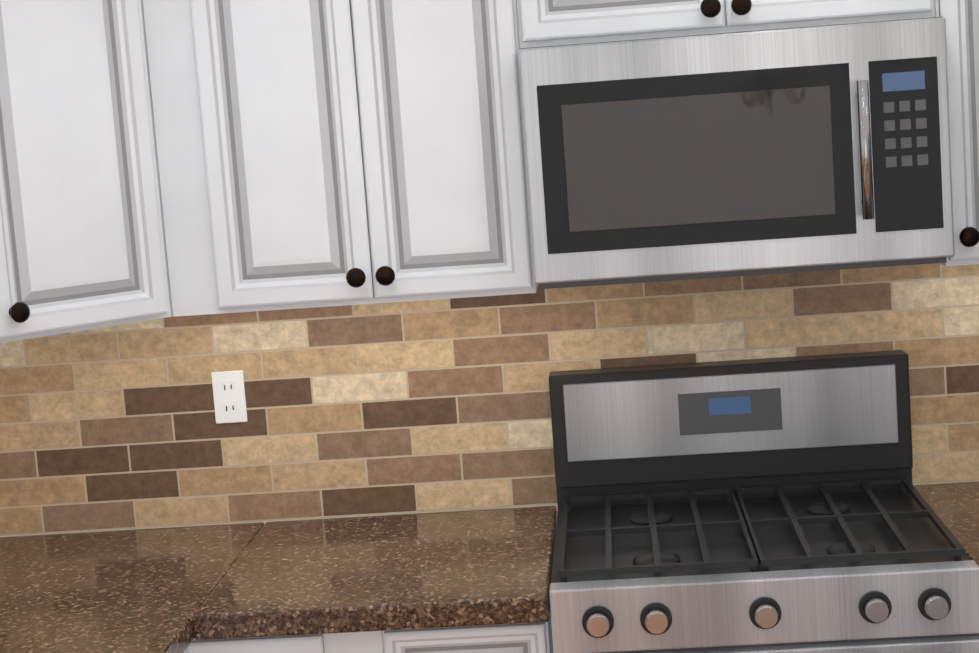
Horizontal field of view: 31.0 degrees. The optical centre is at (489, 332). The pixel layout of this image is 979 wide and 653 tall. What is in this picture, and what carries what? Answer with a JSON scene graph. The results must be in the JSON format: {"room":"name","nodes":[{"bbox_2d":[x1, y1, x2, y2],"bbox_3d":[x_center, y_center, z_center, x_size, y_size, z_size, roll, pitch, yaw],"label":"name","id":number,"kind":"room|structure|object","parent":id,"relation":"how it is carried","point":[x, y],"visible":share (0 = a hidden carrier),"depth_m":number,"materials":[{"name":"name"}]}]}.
{"room":"kitchen","nodes":[
{"label":"kitchen","id":0,"kind":"room"},
{"bbox_2d":[0,481,976,536],"bbox_3d":[1.332,-0.092,3.938,5.860,2.560,0.200,-4,7,4],"label":"wall","id":1,"kind":"structure","parent":0,"point":[264,522],"depth_m":4.01,"materials":[{"name":"beige tile"}]},
{"bbox_2d":[0,0,172,342],"bbox_3d":[-1.021,-0.485,3.614,0.665,0.960,0.616,-4,7,4],"label":"upper cabinet","id":2,"kind":"object","parent":1,"relation":"attached to","point":[82,239],"visible":0.98,"depth_m":3.47,"materials":[{"name":"white paint"}]},
{"bbox_2d":[143,0,538,316],"bbox_3d":[-0.308,-0.547,3.694,0.754,0.960,0.355,-4,7,4],"label":"upper cabinet","id":3,"kind":"object","parent":1,"relation":"attached to","point":[318,153],"visible":0.98,"depth_m":3.58,"materials":[{"name":"white paint"}]},
{"bbox_2d":[0,263,978,535],"bbox_3d":[-0.009,0.142,3.943,2.534,0.510,0.011,-4,7,4],"label":"tile backsplash","id":4,"kind":"structure","parent":1,"relation":"attached to","point":[436,405],"depth_m":3.95,"materials":[{"name":"beige tile"}]},
{"bbox_2d":[211,370,247,423],"bbox_3d":[-0.584,0.145,3.968,0.072,0.117,0.009,-4,7,4],"label":"electrical outlet","id":5,"kind":"object","parent":4,"relation":"attached to","point":[229,396],"visible":1,"depth_m":3.97,"materials":[{"name":"white plastic"}]},
{"bbox_2d":[517,0,934,47],"bbox_3d":[0.461,-0.842,3.608,0.822,0.465,0.355,-4,7,4],"label":"upper cabinet","id":6,"kind":"object","parent":1,"relation":"attached to","point":[542,23],"visible":1,"depth_m":3.51,"materials":[{"name":"white paint"}]},
{"bbox_2d":[519,17,954,288],"bbox_3d":[0.491,-0.366,3.610,0.818,0.476,0.474,-4,7,4],"label":"over-the-range microwave","id":7,"kind":"object","parent":6,"relation":"attached to","point":[787,150],"visible":1,"depth_m":3.43,"materials":[{"name":"silver metal"}]},
{"bbox_2d":[934,0,978,265],"bbox_3d":[1.039,-0.633,3.601,0.300,0.960,0.355,-4,7,4],"label":"upper cabinet","id":8,"kind":"object","parent":1,"relation":"attached to","point":[961,17],"visible":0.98,"depth_m":3.50,"materials":[{"name":"white paint"}]},
{"bbox_3d":[1.229,1.659,0.842,5.860,0.100,6.800,-4,7,4],"label":"floor","id":9,"kind":"structure","parent":0,"visible":0},
{"bbox_2d":[184,631,383,652],"bbox_3d":[-0.345,0.929,3.710,0.387,0.840,0.718,-4,7,4],"label":"base cabinet","id":10,"kind":"object","parent":9,"relation":"on","point":[363,642],"visible":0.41,"depth_m":3.31,"materials":[{"name":"white paint"}]},
{"bbox_2d":[382,610,552,652],"bbox_3d":[0.002,0.909,3.667,0.310,0.840,0.755,-4,7,4],"label":"base cabinet","id":11,"kind":"object","parent":9,"relation":"on","point":[523,638],"visible":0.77,"depth_m":3.29,"materials":[{"name":"white paint"}]},
{"bbox_2d":[549,350,978,652],"bbox_3d":[0.535,0.706,3.553,0.772,1.195,0.807,-4,7,4],"label":"range","id":12,"kind":"object","parent":9,"relation":"on","point":[773,505],"visible":1,"depth_m":3.66,"materials":[{"name":"silver metal"}]},
{"bbox_3d":[1.122,0.838,3.590,0.300,0.840,0.755,-4,7,4],"label":"base cabinet","id":13,"kind":"object","parent":9,"relation":"on","visible":0},
{"bbox_2d":[913,481,978,565],"bbox_3d":[1.074,0.399,3.531,0.336,0.050,0.736,-4,7,4],"label":"countertop","id":14,"kind":"structure","parent":13,"relation":"on","point":[954,507],"depth_m":3.67,"materials":[{"name":"brown stone"}]},
{"bbox_3d":[-0.942,1.127,2.510,0.770,0.840,1.100,-4,7,4],"label":"base cabinet","id":15,"kind":"object","parent":9,"relation":"on","visible":0},
{"bbox_2d":[0,527,183,621],"bbox_3d":[-0.899,0.526,3.659,0.390,0.049,0.756,-4,7,4],"label":"countertop","id":16,"kind":"structure","parent":15,"relation":"on","point":[67,575],"depth_m":3.69,"materials":[{"name":"brown stone"}]},
{"bbox_2d":[0,522,263,652],"bbox_3d":[-0.986,0.718,2.219,0.750,0.049,3.666,-4,7,4],"label":"countertop","id":17,"kind":"structure","parent":15,"relation":"on","point":[169,590],"depth_m":3.33,"materials":[{"name":"brown stone"}]},
{"bbox_2d":[200,506,556,639],"bbox_3d":[-0.198,0.481,3.610,0.658,0.049,0.756,-4,7,4],"label":"countertop","id":18,"kind":"structure","parent":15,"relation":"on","point":[488,566],"depth_m":3.46,"materials":[{"name":"brown stone"}]}
]}

